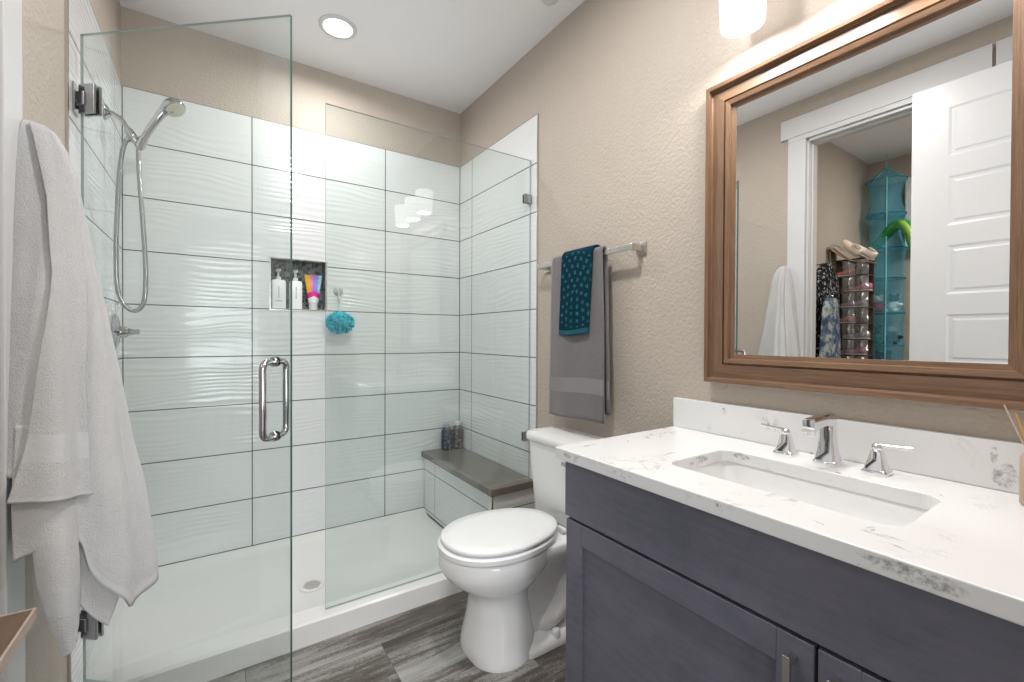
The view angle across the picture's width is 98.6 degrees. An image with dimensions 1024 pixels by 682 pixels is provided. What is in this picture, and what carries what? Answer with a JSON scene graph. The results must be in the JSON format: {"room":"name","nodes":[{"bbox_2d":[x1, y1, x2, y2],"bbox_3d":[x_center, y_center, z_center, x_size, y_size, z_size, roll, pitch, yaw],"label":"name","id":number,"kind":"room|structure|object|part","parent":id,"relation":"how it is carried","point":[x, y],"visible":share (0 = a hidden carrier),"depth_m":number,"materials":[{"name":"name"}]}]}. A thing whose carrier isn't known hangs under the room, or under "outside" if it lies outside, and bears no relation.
{"room":"bathroom","nodes":[
{"label":"bathroom","id":0,"kind":"room"},
{"bbox_2d":[22,0,122,681],"bbox_3d":[-1.041,-0.177,0.787,0.124,2.711,2.949,0,1,-34],"label":"wall","id":1,"kind":"structure","parent":0,"point":[43,62],"depth_m":1.40,"materials":[{"name":"beige paint"}]},
{"bbox_2d":[0,0,25,681],"bbox_3d":[-0.821,-0.059,0.578,0.018,2.482,0.914,0,1,-34],"label":"door frame","id":2,"kind":"structure","parent":1,"relation":"attached to","point":[12,574],"depth_m":0.89,"materials":[{"name":"white paint"}]},
{"bbox_2d":[64,0,71,681],"bbox_3d":[-1.308,0.000,1.298,0.007,2.346,0.012,0,1,-34],"label":"trim","id":3,"kind":"structure","parent":1,"relation":"attached to","point":[66,2],"depth_m":1.29,"materials":[{"name":"silver metal"}]},
{"bbox_3d":[-1.560,-0.014,1.672,0.004,2.326,0.891,0,1,-34],"label":"tile panel","id":4,"kind":"part","parent":1,"relation":"part of","materials":[{"name":"white tile"}]},
{"bbox_2d":[111,314,139,349],"bbox_3d":[-1.658,-0.039,1.899,0.086,0.156,0.156,0,1,-34],"label":"shower valve","id":5,"kind":"object","parent":1,"relation":"attached to","point":[118,331],"visible":0.95,"depth_m":1.87,"materials":[{"name":"silver metal"}]},
{"bbox_3d":[-1.686,-0.039,1.880,0.018,0.156,0.156,0,1,-34],"label":"plate","id":6,"kind":"part","parent":5,"relation":"part of","materials":[{"name":"silver metal"}]},
{"bbox_3d":[-1.651,-0.039,1.902,0.070,0.048,0.050,0,1,-34],"label":"lever","id":7,"kind":"part","parent":5,"relation":"part of","materials":[{"name":"silver metal"}]},
{"bbox_2d":[103,98,185,312],"bbox_3d":[-1.476,-0.555,1.776,0.259,0.885,0.080,0,1,-30],"label":"shower","id":8,"kind":"object","parent":1,"relation":"attached to","point":[173,107],"visible":1,"depth_m":1.77,"materials":[{"name":"silver metal"}]},
{"bbox_3d":[-1.554,-0.868,1.742,0.077,0.072,0.017,0,1,-34],"label":"arm","id":9,"kind":"part","parent":8,"relation":"part of","materials":[{"name":"silver metal"}]},
{"bbox_2d":[72,14,291,681],"bbox_3d":[-1.006,0.065,1.331,0.730,2.022,0.124,0,1,7],"label":"shower door","id":10,"kind":"structure","parent":1,"relation":"attached to","point":[86,98],"depth_m":1.33,"materials":[{"name":"clear glass"}]},
{"bbox_3d":[-1.343,-0.745,1.361,0.014,0.090,0.056,0,1,-34],"label":"wall plate","id":11,"kind":"part","parent":10,"relation":"part of","materials":[{"name":"silver metal"}]},
{"bbox_3d":[-1.350,0.880,1.375,0.014,0.090,0.056,0,1,-34],"label":"wall plate","id":12,"kind":"part","parent":10,"relation":"part of","materials":[{"name":"silver metal"}]},
{"bbox_3d":[-0.696,0.170,1.293,0.030,0.249,0.124,0,1,7],"label":"pull handle","id":13,"kind":"part","parent":10,"relation":"part of","materials":[{"name":"silver metal"}]},
{"bbox_3d":[-1.070,-0.445,0.970,0.039,0.040,0.040,0,1,-34],"label":"towel hook","id":14,"kind":"object","parent":1,"relation":"attached to","visible":0},
{"bbox_2d":[6,119,157,657],"bbox_3d":[-0.997,0.084,1.057,0.237,1.143,0.340,0,1,-34],"label":"bath towel","id":15,"kind":"object","parent":14,"relation":"hanging from","point":[78,498],"visible":1,"depth_m":0.95,"materials":[{"name":"white fabric"}]},
{"bbox_2d":[121,6,459,566],"bbox_3d":[-1.164,-0.193,2.541,1.869,2.711,0.123,0,1,-34],"label":"wall","id":16,"kind":"structure","parent":0,"point":[216,174],"depth_m":2.40,"materials":[{"name":"white tile"}]},
{"bbox_2d":[271,269,285,308],"bbox_3d":[-1.291,-0.288,2.432,0.072,0.220,0.066,0,1,-34],"label":"pump bottle","id":17,"kind":"object","parent":16,"relation":"on","point":[278,286],"visible":0.94,"depth_m":2.41,"materials":[{"name":"white plastic"}]},
{"bbox_2d":[289,270,301,308],"bbox_3d":[-1.219,-0.288,2.480,0.064,0.220,0.066,0,1,-34],"label":"pump bottle","id":18,"kind":"object","parent":16,"relation":"on","point":[296,285],"visible":0.91,"depth_m":2.46,"materials":[{"name":"white plastic"}]},
{"bbox_2d":[271,308,324,310],"bbox_3d":[-1.212,-0.175,2.494,0.273,0.006,0.090,0,1,-34],"label":"niche shelf","id":19,"kind":"object","parent":16,"relation":"attached to","point":[272,309],"depth_m":2.45,"materials":[{"name":"tile"}]},
{"bbox_2d":[305,275,321,309],"bbox_3d":[-1.144,-0.278,2.534,0.078,0.200,0.048,0,1,-2],"label":"tube","id":20,"kind":"object","parent":16,"relation":"in","point":[313,282],"visible":0.91,"depth_m":2.52,"materials":[{"name":"multicoloured plastic"}]},
{"bbox_2d":[333,287,342,303],"bbox_3d":[-1.002,-0.265,2.551,0.054,0.102,0.045,0,1,-34],"label":"hook","id":21,"kind":"object","parent":16,"relation":"attached to","point":[337,291],"visible":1,"depth_m":2.56,"materials":[{"name":"white plastic"}]},
{"bbox_2d":[333,287,342,295],"bbox_3d":[-1.010,-0.289,2.562,0.054,0.054,0.018,0,1,-34],"label":"cup","id":22,"kind":"object","parent":21,"relation":"on","point":[338,291],"depth_m":2.56,"materials":[{"name":"plastic"}]},
{"bbox_2d":[326,303,354,333],"bbox_3d":[-0.982,-0.130,2.518,0.164,0.185,0.121,0,1,-34],"label":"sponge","id":23,"kind":"object","parent":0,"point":[339,322],"visible":0.99,"depth_m":2.49,"materials":[{"name":"teal plastic"}]},
{"bbox_2d":[119,0,584,113],"bbox_3d":[-0.807,-1.570,0.663,3.600,0.080,3.630,0,1,-34],"label":"ceiling","id":24,"kind":"structure","parent":0,"point":[445,54],"depth_m":2.21,"materials":[{"name":"white paint"}]},
{"bbox_2d":[318,14,356,39],"bbox_3d":[-0.855,-1.539,2.165,0.176,0.008,0.176,0,1,-34],"label":"recessed light","id":25,"kind":"object","parent":24,"relation":"in","point":[333,25],"visible":1,"depth_m":2.15,"materials":[{"name":"white paint"}]},
{"bbox_2d":[541,0,558,5],"bbox_3d":[0.171,-1.532,1.973,0.080,0.010,0.080,0,1,-34],"label":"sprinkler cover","id":26,"kind":"object","parent":24,"relation":"attached to","point":[545,2],"visible":1,"depth_m":1.99,"materials":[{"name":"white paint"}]},
{"bbox_2d":[207,591,565,681],"bbox_3d":[-0.430,1.227,0.106,3.600,0.080,5.030,0,1,-34],"label":"floor","id":27,"kind":"structure","parent":0,"point":[421,643],"depth_m":1.62,"materials":[{"name":"grey wood"}]},
{"bbox_2d":[0,607,36,674],"bbox_3d":[-0.911,0.831,0.573,0.339,0.700,0.309,0,1,-34],"label":"shelf","id":28,"kind":"object","parent":27,"relation":"on","point":[14,627],"visible":1,"depth_m":0.73,"materials":[{"name":"brown wood"}]},
{"bbox_3d":[-0.910,0.490,0.567,0.335,0.018,0.305,0,1,-34],"label":"seat","id":29,"kind":"part","parent":28,"relation":"part of","materials":[{"name":"brown wood"}]},
{"bbox_2d":[80,508,462,681],"bbox_3d":[-0.846,1.122,2.175,1.741,0.090,0.871,0,1,-34],"label":"shower pan","id":30,"kind":"object","parent":27,"relation":"on","point":[207,618],"visible":0.85,"depth_m":1.91,"materials":[{"name":"white plastic"}]},
{"bbox_2d":[421,447,533,528],"bbox_3d":[-0.233,0.918,2.577,0.274,0.400,0.880,0,1,-34],"label":"shower bench","id":31,"kind":"object","parent":30,"relation":"on","point":[458,483],"visible":0.73,"depth_m":2.47,"materials":[{"name":"tile"}]},
{"bbox_2d":[441,423,451,449],"bbox_3d":[-0.432,0.629,2.913,0.071,0.172,0.071,0,1,-34],"label":"soap bottle","id":32,"kind":"object","parent":31,"relation":"on","point":[446,433],"visible":1,"depth_m":2.89,"materials":[{"name":"plastic"}]},
{"bbox_2d":[452,421,462,448],"bbox_3d":[-0.365,0.626,2.951,0.071,0.178,0.071,0,1,-34],"label":"soap bottle","id":33,"kind":"object","parent":31,"relation":"on","point":[457,431],"visible":1,"depth_m":2.92,"materials":[{"name":"grey plastic"}]},
{"bbox_3d":[-0.245,0.736,2.594,0.274,0.034,0.834,0,1,-34],"label":"seat","id":34,"kind":"part","parent":31,"relation":"part of","materials":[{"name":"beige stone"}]},
{"bbox_2d":[437,426,602,672],"bbox_3d":[0.046,0.793,1.772,0.712,0.764,0.428,0,1,-34],"label":"toilet","id":35,"kind":"object","parent":27,"relation":"on","point":[510,563],"visible":0.85,"depth_m":1.64,"materials":[{"name":"white ceramic"}]},
{"bbox_3d":[-0.053,0.974,1.708,0.469,0.401,0.366,0,1,-34],"label":"bowl","id":36,"kind":"part","parent":35,"relation":"part of","materials":[{"name":"white ceramic"}]},
{"bbox_3d":[-0.050,0.758,1.708,0.482,0.024,0.372,0,1,-34],"label":"seat","id":37,"kind":"part","parent":35,"relation":"part of","materials":[{"name":"white plastic"}]},
{"bbox_3d":[-0.042,0.731,1.712,0.477,0.020,0.358,0,1,-34],"label":"lid","id":38,"kind":"part","parent":35,"relation":"part of","materials":[{"name":"white plastic"}]},
{"bbox_3d":[0.258,0.615,1.912,0.194,0.325,0.406,0,1,-34],"label":"tank","id":39,"kind":"part","parent":35,"relation":"part of","materials":[{"name":"white ceramic"}]},
{"bbox_3d":[0.257,0.431,1.909,0.208,0.042,0.428,0,1,-34],"label":"tank lid","id":40,"kind":"part","parent":35,"relation":"part of","materials":[{"name":"white ceramic"}]},
{"bbox_2d":[565,461,1023,681],"bbox_3d":[0.665,0.764,0.966,0.578,0.840,1.082,0,1,-34],"label":"vanity cabinet","id":41,"kind":"object","parent":27,"relation":"on","point":[659,588],"visible":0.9,"depth_m":0.86,"materials":[{"name":"wood"}]},
{"bbox_3d":[0.341,0.791,1.012,0.005,0.446,0.518,0,1,-34],"label":"door panel","id":42,"kind":"part","parent":41,"relation":"part of","materials":[{"name":"wood"}]},
{"bbox_3d":[0.339,0.791,1.010,0.020,0.560,0.632,0,1,-34],"label":"door","id":43,"kind":"part","parent":41,"relation":"part of","materials":[{"name":"wood"}]},
{"bbox_2d":[555,397,1023,625],"bbox_3d":[0.667,0.276,0.974,0.566,0.136,1.108,0,1,-34],"label":"countertop","id":44,"kind":"structure","parent":41,"relation":"on","point":[967,549],"depth_m":0.93,"materials":[{"name":"white stone"}]},
{"bbox_2d":[688,461,927,525],"bbox_3d":[0.625,0.413,0.996,0.309,0.139,0.507,0,1,-34],"label":"sink","id":45,"kind":"object","parent":44,"relation":"in","point":[866,507],"visible":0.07,"depth_m":1.06,"materials":[{"name":"white ceramic"}]},
{"bbox_2d":[761,412,913,476],"bbox_3d":[0.769,0.246,1.097,0.139,0.128,0.332,0,1,-34],"label":"faucet","id":46,"kind":"object","parent":44,"relation":"on","point":[827,453],"visible":1,"depth_m":1.10,"materials":[{"name":"silver metal"}]},
{"bbox_3d":[0.733,0.245,1.226,0.022,0.019,0.077,0,1,-34],"label":"lever","id":47,"kind":"part","parent":46,"relation":"part of","materials":[{"name":"silver metal"}]},
{"bbox_3d":[0.749,0.282,1.204,0.050,0.054,0.050,0,1,-34],"label":"handle","id":48,"kind":"part","parent":46,"relation":"part of","materials":[{"name":"silver metal"}]},
{"bbox_3d":[0.769,0.246,1.097,0.139,0.128,0.054,0,1,-34],"label":"spout","id":49,"kind":"part","parent":46,"relation":"part of","materials":[{"name":"silver metal"}]},
{"bbox_3d":[0.860,0.284,1.038,0.050,0.054,0.050,0,1,-34],"label":"handle","id":50,"kind":"part","parent":46,"relation":"part of","materials":[{"name":"silver metal"}]},
{"bbox_3d":[0.875,0.247,1.014,0.022,0.019,0.077,0,1,-34],"label":"lever","id":51,"kind":"part","parent":46,"relation":"part of","materials":[{"name":"silver metal"}]},
{"bbox_2d":[1003,405,1023,504],"bbox_3d":[0.992,0.213,0.824,0.074,0.200,0.076,0,1,2],"label":"reed diffuser","id":52,"kind":"object","parent":44,"relation":"on","point":[1021,458],"visible":1,"depth_m":0.84,"materials":[{"name":"ceramic"}]},
{"bbox_3d":[0.477,0.603,0.756,0.032,0.135,0.012,0,1,-34],"label":"handle","id":53,"kind":"part","parent":41,"relation":"part of","materials":[{"name":"silver metal"}]},
{"bbox_3d":[0.513,0.604,0.702,0.032,0.135,0.012,0,1,-34],"label":"handle","id":54,"kind":"part","parent":41,"relation":"part of","materials":[{"name":"silver metal"}]},
{"bbox_3d":[0.638,0.796,0.563,0.020,0.560,0.432,0,1,-34],"label":"door","id":55,"kind":"part","parent":41,"relation":"part of","materials":[{"name":"wood"}]},
{"bbox_2d":[459,0,1023,508],"bbox_3d":[0.476,-0.180,1.874,0.124,2.711,3.070,0,1,-34],"label":"wall","id":56,"kind":"structure","parent":0,"point":[617,89],"depth_m":1.83,"materials":[{"name":"beige paint"}]},
{"bbox_2d":[325,103,531,608],"bbox_3d":[-0.327,0.065,2.050,1.014,2.029,0.025,0,1,-34],"label":"glass panel","id":57,"kind":"object","parent":56,"relation":"attached to","point":[526,198],"visible":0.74,"depth_m":1.91,"materials":[{"name":"clear glass"}]},
{"bbox_3d":[-0.115,-0.016,2.649,0.004,2.326,0.874,0,1,-34],"label":"tile panel","id":58,"kind":"part","parent":56,"relation":"part of","materials":[{"name":"white tile"}]},
{"bbox_2d":[536,113,538,428],"bbox_3d":[0.129,-0.002,2.282,0.007,2.346,0.007,0,1,-34],"label":"trim","id":59,"kind":"structure","parent":56,"relation":"attached to","point":[537,113],"depth_m":2.28,"materials":[{"name":"silver metal"}]},
{"bbox_2d":[537,241,646,272],"bbox_3d":[0.317,-0.364,1.943,0.068,0.046,0.631,0,1,-34],"label":"towel bar","id":60,"kind":"object","parent":56,"relation":"attached to","point":[640,248],"visible":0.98,"depth_m":1.72,"materials":[{"name":"silver metal"}]},
{"bbox_2d":[549,246,609,423],"bbox_3d":[0.284,-0.024,1.934,0.055,0.736,0.357,0,1,-34],"label":"hand towel","id":61,"kind":"object","parent":60,"relation":"hanging from","point":[579,381],"visible":0.69,"depth_m":1.86,"materials":[{"name":"grey fabric"}]},
{"bbox_2d":[559,244,599,335],"bbox_3d":[0.296,-0.213,1.921,0.081,0.382,0.205,0,1,-34],"label":"washcloth","id":62,"kind":"object","parent":61,"relation":"on","point":[576,265],"visible":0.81,"depth_m":1.89,"materials":[{"name":"teal fabric"}]},
{"bbox_2d":[719,0,766,37],"bbox_3d":[0.815,-1.059,1.101,0.176,0.285,0.586,0,1,-34],"label":"vanity light","id":63,"kind":"object","parent":56,"relation":"attached to","point":[738,18],"visible":1,"depth_m":1.27,"materials":[{"name":"white glass"}]},
{"bbox_2d":[723,11,762,32],"bbox_3d":[0.669,-0.932,1.278,0.106,0.004,0.106,0,1,-34],"label":"diffuser","id":64,"kind":"object","parent":63,"relation":"attached to","point":[733,21],"depth_m":1.28,"materials":[{"name":"white"}]},
{"bbox_2d":[673,397,1023,493],"bbox_3d":[0.894,0.259,1.125,0.020,0.103,1.108,0,1,-34],"label":"backsplash","id":65,"kind":"structure","parent":56,"relation":"attached to","point":[977,461],"depth_m":1.07,"materials":[{"name":"white stone"}]},
{"bbox_2d":[704,0,1023,410],"bbox_3d":[0.866,-0.344,1.151,0.038,0.964,0.767,0,1,-34],"label":"wall mirror","id":66,"kind":"object","parent":56,"relation":"attached to","point":[864,177],"visible":1,"depth_m":1.09,"materials":[{"name":"brown wood"}]}
]}

